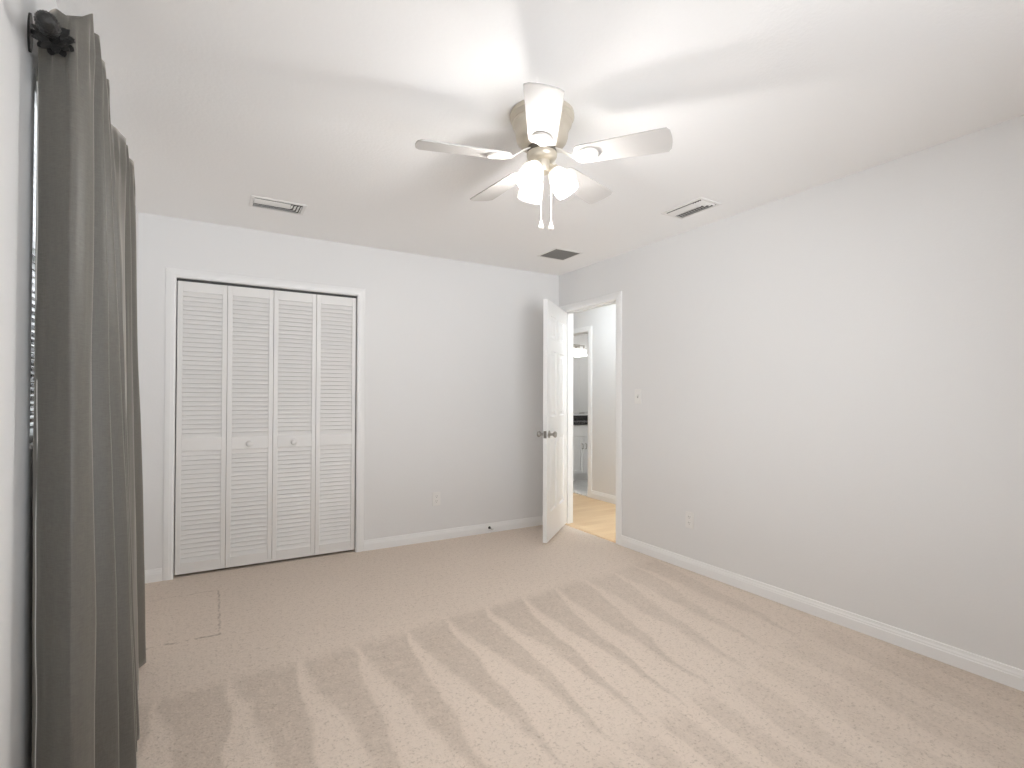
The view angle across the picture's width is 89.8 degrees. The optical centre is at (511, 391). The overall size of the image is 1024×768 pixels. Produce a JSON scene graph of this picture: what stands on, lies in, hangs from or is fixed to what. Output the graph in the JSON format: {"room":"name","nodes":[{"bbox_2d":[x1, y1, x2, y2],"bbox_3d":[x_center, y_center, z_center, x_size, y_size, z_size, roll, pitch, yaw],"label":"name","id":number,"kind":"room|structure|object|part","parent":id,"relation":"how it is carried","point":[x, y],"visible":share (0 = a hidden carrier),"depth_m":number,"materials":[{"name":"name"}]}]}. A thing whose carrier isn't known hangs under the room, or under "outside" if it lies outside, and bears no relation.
{"room":"empty bedroom","nodes":[
{"label":"empty bedroom","id":0,"kind":"room"},
{"bbox_2d":[0,0,137,767],"bbox_3d":[-1.530,0.022,1.661,0.115,2.440,5.514,1,-1,-30],"label":"wall","id":1,"kind":"structure","parent":0,"point":[18,66],"depth_m":1.28,"materials":[{"name":"white paint"}]},
{"bbox_2d":[30,254,34,448],"bbox_3d":[-1.583,-0.362,1.775,0.122,1.040,0.942,1,-1,-30],"label":"window","id":2,"kind":"structure","parent":1,"relation":"in","point":[33,284],"depth_m":1.71,"materials":[{"name":"white paint"}]},
{"bbox_2d":[30,81,36,441],"bbox_3d":[-1.566,-0.368,1.784,0.028,1.026,0.926,1,-1,-30],"label":"window blind","id":3,"kind":"object","parent":2,"relation":"attached to","point":[35,109],"visible":0.02,"depth_m":1.49,"materials":[{"name":"white plastic"}]},
{"bbox_2d":[27,10,74,56],"bbox_3d":[-1.435,-0.924,1.740,0.112,0.141,1.204,1,-1,-30],"label":"curtain rod","id":4,"kind":"object","parent":1,"relation":"attached to","point":[50,36],"visible":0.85,"depth_m":1.30,"materials":[{"name":"black metal"}]},
{"bbox_2d":[32,8,137,767],"bbox_3d":[-1.253,0.087,1.536,0.192,2.266,0.454,0,-1,-23],"label":"curtain","id":5,"kind":"object","parent":4,"relation":"hanging from","point":[84,698],"visible":0.98,"depth_m":1.36,"materials":[{"name":"grey fabric"}]},
{"bbox_2d":[111,124,145,740],"bbox_3d":[-1.546,0.095,2.047,0.178,2.264,0.687,1,-1,-30],"label":"curtain","id":6,"kind":"object","parent":4,"relation":"hanging from","point":[124,166],"visible":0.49,"depth_m":2.12,"materials":[{"name":"grey fabric"}]},
{"bbox_2d":[175,283,273,527],"bbox_3d":[-1.958,0.049,4.201,1.720,2.440,0.700,1,-1,-30],"label":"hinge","id":7,"kind":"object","parent":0,"point":[177,283],"depth_m":4.24,"materials":[{"name":"grey metal"}]},
{"bbox_2d":[137,212,558,577],"bbox_3d":[-0.981,0.054,4.302,3.508,2.440,0.115,1,-1,-30],"label":"wall","id":8,"kind":"structure","parent":0,"point":[454,348],"depth_m":4.35,"materials":[{"name":"white paint"}]},
{"bbox_2d":[162,267,364,580],"bbox_3d":[-1.754,0.216,3.770,1.332,2.098,0.017,1,-1,-30],"label":"door frame","id":9,"kind":"structure","parent":8,"relation":"attached to","point":[172,274],"depth_m":3.51,"materials":[{"name":"white paint"}]},
{"bbox_2d":[177,278,356,297],"bbox_3d":[-1.771,-0.762,3.816,1.208,0.016,0.025,1,-1,-30],"label":"closet track","id":10,"kind":"object","parent":8,"relation":"attached to","point":[178,279],"visible":0.86,"depth_m":3.77,"materials":[{"name":"grey"}]},
{"bbox_2d":[175,281,273,574],"bbox_3d":[-2.021,0.245,3.632,0.597,2.000,0.064,1,-1,-30],"label":"door","id":11,"kind":"structure","parent":10,"relation":"hanging from","point":[217,360],"depth_m":3.63,"materials":[{"name":"white paint"}]},
{"bbox_3d":[-2.159,0.243,3.572,0.297,2.000,0.028,1,-1,-30],"label":"panel","id":12,"kind":"part","parent":11,"relation":"part of","materials":[{"name":"white paint"}]},
{"bbox_3d":[-1.890,0.374,3.691,0.043,0.043,0.036,1,-1,-30],"label":"knob","id":13,"kind":"part","parent":11,"relation":"part of","materials":[{"name":"white paint"}]},
{"bbox_3d":[-1.901,0.246,3.724,0.297,2.000,0.028,1,-1,-30],"label":"panel","id":14,"kind":"part","parent":11,"relation":"part of","materials":[{"name":"white paint"}]},
{"bbox_2d":[271,290,355,560],"bbox_3d":[-1.504,0.250,3.936,0.597,2.000,0.064,1,-1,-30],"label":"door","id":15,"kind":"structure","parent":10,"relation":"hanging from","point":[314,336],"depth_m":3.93,"materials":[{"name":"white paint"}]},
{"bbox_3d":[-1.642,0.249,3.875,0.297,2.000,0.028,1,-1,-30],"label":"panel","id":16,"kind":"part","parent":15,"relation":"part of","materials":[{"name":"white paint"}]},
{"bbox_3d":[-1.384,0.251,4.027,0.297,2.000,0.028,1,-1,-30],"label":"panel","id":17,"kind":"part","parent":15,"relation":"part of","materials":[{"name":"white paint"}]},
{"bbox_2d":[145,516,542,582],"bbox_3d":[-1.002,1.230,4.204,3.393,0.085,0.014,1,-1,-30],"label":"baseboard","id":18,"kind":"structure","parent":8,"relation":"attached to","point":[151,575],"depth_m":4.41,"materials":[{"name":"white paint"}]},
{"bbox_2d":[432,492,439,505],"bbox_3d":[-0.650,0.921,4.417,0.072,0.117,0.008,1,-1,-30],"label":"wall outlet","id":19,"kind":"object","parent":8,"relation":"attached to","point":[436,495],"visible":1,"depth_m":4.41,"materials":[{"name":"white plastic"}]},
{"bbox_2d":[55,0,1023,275],"bbox_3d":[0.929,-1.210,4.231,6.935,0.100,7.665,1,-1,-30],"label":"ceiling","id":20,"kind":"structure","parent":0,"point":[324,106],"depth_m":2.08,"materials":[{"name":"white paint"}]},
{"bbox_2d":[249,195,306,214],"bbox_3d":[-1.480,-1.174,3.247,0.320,0.012,0.200,1,-1,-30],"label":"ceiling vent","id":21,"kind":"object","parent":20,"relation":"in","point":[255,201],"visible":1,"depth_m":3.23,"materials":[{"name":"grey metal"}]},
{"bbox_3d":[-1.493,-1.173,3.200,0.206,0.010,0.059,1,-1,-30],"label":"wide blade","id":22,"kind":"part","parent":21,"relation":"part of","materials":[{"name":"white metal"}]},
{"bbox_2d":[415,82,672,230],"bbox_3d":[0.106,-0.935,2.219,1.034,0.500,1.004,1,-1,-30],"label":"ceiling fan","id":23,"kind":"object","parent":20,"relation":"hanging from","point":[541,123],"visible":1,"depth_m":2.11,"materials":[{"name":"white wood"}]},
{"bbox_3d":[-0.197,-0.990,2.106,0.395,0.034,0.136,0,-1,-15],"label":"blade","id":24,"kind":"part","parent":23,"relation":"part of","materials":[{"name":"grey wood"}]},
{"bbox_3d":[-0.063,-0.986,2.473,0.141,0.034,0.395,1,-1,-30],"label":"blade","id":25,"kind":"part","parent":23,"relation":"part of","materials":[{"name":"grey"}]},
{"bbox_3d":[-0.020,-1.004,2.161,0.186,0.065,0.082,0,-1,-22],"label":"blade arm","id":26,"kind":"part","parent":23,"relation":"part of","materials":[{"name":"white metal"}]},
{"bbox_3d":[0.044,-1.001,2.320,0.082,0.065,0.187,1,-1,-30],"label":"blade arm","id":27,"kind":"part","parent":23,"relation":"part of","materials":[{"name":"white"}]},
{"bbox_3d":[0.090,-0.901,2.266,0.046,0.078,0.046,1,32,-27],"label":"bulb","id":28,"kind":"part","parent":23,"relation":"part of","materials":[{"name":"white glass"}]},
{"bbox_3d":[0.084,-0.903,2.126,0.046,0.078,0.046,0,-34,33],"label":"bulb","id":29,"kind":"part","parent":23,"relation":"part of","materials":[{"name":"white glass"}]},
{"bbox_3d":[0.089,-0.898,2.268,0.105,0.112,0.105,1,32,-27],"label":"lamp shade","id":30,"kind":"part","parent":23,"relation":"part of","materials":[{"name":"white glass"}]},
{"bbox_3d":[0.083,-0.900,2.124,0.105,0.112,0.105,0,-34,33],"label":"lamp shade","id":31,"kind":"part","parent":23,"relation":"part of","materials":[{"name":"white glass"}]},
{"bbox_3d":[0.123,-0.705,2.162,0.024,0.040,0.024,1,-1,-30],"label":"pull knob","id":32,"kind":"part","parent":23,"relation":"part of","materials":[{"name":"white"}]},
{"bbox_3d":[0.114,-1.004,2.044,0.082,0.065,0.186,0,-1,-4],"label":"blade arm","id":33,"kind":"part","parent":23,"relation":"part of","materials":[{"name":"white"}]},
{"bbox_3d":[0.113,-0.992,1.859,0.136,0.034,0.395,0,-1,3],"label":"blade","id":34,"kind":"part","parent":23,"relation":"part of","materials":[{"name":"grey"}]},
{"bbox_3d":[0.167,-0.710,2.192,0.024,0.040,0.024,1,-1,-30],"label":"pull knob","id":35,"kind":"part","parent":23,"relation":"part of","materials":[{"name":"white"}]},
{"bbox_3d":[0.210,-0.899,2.190,0.105,0.112,0.105,-33,-2,2],"label":"lamp shade","id":36,"kind":"part","parent":23,"relation":"part of","materials":[{"name":"white glass"}]},
{"bbox_3d":[0.208,-0.901,2.190,0.046,0.078,0.046,-33,-2,2],"label":"bulb","id":37,"kind":"part","parent":23,"relation":"part of","materials":[{"name":"white glass"}]},
{"bbox_3d":[0.227,-1.001,2.309,0.082,0.065,0.186,0,-1,32],"label":"blade arm","id":38,"kind":"part","parent":23,"relation":"part of","materials":[{"name":"white"}]},
{"bbox_3d":[0.267,-1.003,2.136,0.186,0.065,0.082,0,-1,14],"label":"blade arm","id":39,"kind":"part","parent":23,"relation":"part of","materials":[{"name":"white metal"}]},
{"bbox_3d":[0.337,-0.984,2.458,0.136,0.034,0.395,0,-1,39],"label":"blade","id":40,"kind":"part","parent":23,"relation":"part of","materials":[{"name":"grey"}]},
{"bbox_3d":[0.443,-0.988,2.077,0.395,0.034,0.136,0,-1,21],"label":"blade","id":41,"kind":"part","parent":23,"relation":"part of","materials":[{"name":"grey wood"}]},
{"bbox_2d":[537,248,581,260],"bbox_3d":[0.403,-1.159,4.330,0.282,0.005,0.282,1,-1,-30],"label":"ceiling vent","id":42,"kind":"object","parent":20,"relation":"in","point":[556,253],"visible":1,"depth_m":4.32,"materials":[{"name":"grey metal"}]},
{"bbox_2d":[661,197,721,218],"bbox_3d":[1.140,-1.164,3.276,0.200,0.012,0.320,1,-1,-30],"label":"ceiling vent","id":43,"kind":"object","parent":20,"relation":"in","point":[698,205],"visible":1,"depth_m":3.26,"materials":[{"name":"white metal"}]},
{"bbox_3d":[1.093,-1.163,3.289,0.059,0.010,0.206,1,-1,-30],"label":"wide blade","id":44,"kind":"part","parent":43,"relation":"part of","materials":[{"name":"white metal"}]},
{"bbox_2d":[136,479,1023,767],"bbox_3d":[0.919,1.330,4.202,6.935,0.100,7.665,1,-1,-30],"label":"floor","id":45,"kind":"structure","parent":0,"point":[512,648],"depth_m":2.29,"materials":[{"name":"beige carpet"}]},
{"bbox_2d":[573,424,587,480],"bbox_3d":[1.234,0.908,8.042,1.900,0.832,0.604,1,-1,-30],"label":"vanity cabinet","id":46,"kind":"object","parent":45,"relation":"on","point":[580,432],"visible":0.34,"depth_m":7.61,"materials":[{"name":"white wood"}]},
{"bbox_3d":[0.889,0.936,7.542,0.398,0.547,0.019,1,-1,-30],"label":"cabinet door","id":47,"kind":"part","parent":46,"relation":"part of","materials":[{"name":"white wood"}]},
{"bbox_2d":[573,415,587,424],"bbox_3d":[1.230,0.435,8.048,1.920,0.111,0.599,1,-1,-30],"label":"countertop","id":48,"kind":"structure","parent":46,"relation":"on","point":[577,419],"depth_m":8.17,"materials":[{"name":"stone"}]},
{"bbox_3d":[1.063,0.574,7.647,0.800,0.162,0.019,1,-1,-30],"label":"drawer","id":49,"kind":"part","parent":46,"relation":"part of","materials":[{"name":"white wood"}]},
{"bbox_3d":[1.235,0.939,7.745,0.398,0.547,0.019,1,-1,-30],"label":"cabinet door","id":50,"kind":"part","parent":46,"relation":"part of","materials":[{"name":"white wood"}]},
{"bbox_2d":[573,489,587,496],"bbox_3d":[0.812,1.301,6.734,0.145,0.014,0.750,1,-1,-30],"label":"threshold","id":51,"kind":"object","parent":45,"relation":"on","point":[575,491],"visible":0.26,"depth_m":6.59,"materials":[{"name":"white stone"}]},
{"bbox_2d":[565,523,615,542],"bbox_3d":[0.708,1.286,4.677,0.035,0.016,0.758,1,-1,-30],"label":"threshold","id":52,"kind":"object","parent":45,"relation":"on","point":[589,532],"visible":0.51,"depth_m":4.65,"materials":[{"name":"brown wood"}]},
{"bbox_2d":[573,334,587,415],"bbox_3d":[1.743,0.100,7.472,2.225,2.440,2.320,1,-1,-30],"label":"wall","id":53,"kind":"structure","parent":0,"point":[580,339],"depth_m":8.35,"materials":[{"name":"white paint"}]},
{"bbox_2d":[573,344,586,355],"bbox_3d":[1.014,-0.671,8.198,0.410,0.190,0.139,1,-1,-30],"label":"vanity light","id":54,"kind":"object","parent":53,"relation":"attached to","point":[576,352],"visible":0.64,"depth_m":8.22,"materials":[{"name":"white glass"}]},
{"bbox_3d":[1.023,-0.631,8.181,0.100,0.110,0.100,1,-1,-30],"label":"lamp shade","id":55,"kind":"part","parent":54,"relation":"part of","materials":[{"name":"white glass"}]},
{"bbox_3d":[1.157,-0.630,8.259,0.100,0.110,0.100,1,-1,-30],"label":"lamp shade","id":56,"kind":"part","parent":54,"relation":"part of","materials":[{"name":"white glass"}]},
{"bbox_2d":[573,352,587,412],"bbox_3d":[1.018,-0.148,8.271,1.770,0.993,0.010,1,-1,-30],"label":"wall mirror","id":57,"kind":"object","parent":53,"relation":"attached to","point":[580,363],"visible":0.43,"depth_m":8.32,"materials":[{"name":"white mirror"}]},
{"bbox_2d":[573,304,615,495],"bbox_3d":[1.474,0.077,5.620,0.115,2.440,5.800,1,-1,-30],"label":"wall","id":58,"kind":"structure","parent":0,"point":[602,320],"depth_m":6.14,"materials":[{"name":"white paint"}]},
{"bbox_2d":[573,326,591,497],"bbox_3d":[0.805,0.246,6.739,0.132,2.123,0.886,1,-1,-30],"label":"door frame","id":59,"kind":"structure","parent":58,"relation":"attached to","point":[588,329],"depth_m":6.35,"materials":[{"name":"white paint"}]},
{"bbox_2d":[591,490,615,503],"bbox_3d":[1.930,1.242,4.695,0.014,0.094,3.760,1,-1,-30],"label":"baseboard","id":60,"kind":"structure","parent":58,"relation":"attached to","point":[605,497],"depth_m":6.11,"materials":[{"name":"white paint"}]},
{"bbox_2d":[559,115,1023,669],"bbox_3d":[1.702,0.050,3.086,0.115,2.440,4.699,1,-1,-30],"label":"wall","id":61,"kind":"structure","parent":0,"point":[829,376],"depth_m":2.75,"materials":[{"name":"white paint"}]},
{"bbox_2d":[537,299,566,542],"bbox_3d":[0.397,0.245,4.640,0.169,2.036,0.770,0,-1,19],"label":"door","id":62,"kind":"structure","parent":61,"relation":"in","point":[554,434],"depth_m":4.50,"materials":[{"name":"white paint"}]},
{"bbox_3d":[0.344,0.359,4.326,0.067,0.064,0.064,0,-1,19],"label":"knob","id":63,"kind":"part","parent":62,"relation":"part of","materials":[{"name":"silver metal"}]},
{"bbox_2d":[560,291,621,544],"bbox_3d":[0.739,0.221,4.705,0.132,2.128,0.882,1,-1,-30],"label":"door frame","id":64,"kind":"structure","parent":61,"relation":"attached to","point":[617,296],"depth_m":4.54,"materials":[{"name":"white paint"}]},
{"bbox_2d":[635,389,640,403],"bbox_3d":[1.009,0.037,4.132,0.020,0.117,0.072,1,-1,-30],"label":"light switch","id":65,"kind":"object","parent":61,"relation":"attached to","point":[637,391],"visible":1,"depth_m":4.13,"materials":[{"name":"white plastic"}]},
{"bbox_2d":[686,511,693,528],"bbox_3d":[1.273,0.920,3.679,0.008,0.117,0.072,1,-1,-30],"label":"wall outlet","id":66,"kind":"object","parent":61,"relation":"attached to","point":[689,515],"visible":1,"depth_m":3.67,"materials":[{"name":"white plastic"}]},
{"bbox_2d":[620,535,1023,691],"bbox_3d":[1.642,1.226,3.040,0.014,0.085,4.699,1,-1,-30],"label":"baseboard","id":67,"kind":"structure","parent":61,"relation":"attached to","point":[999,672],"depth_m":2.73,"materials":[{"name":"white paint"}]}
]}

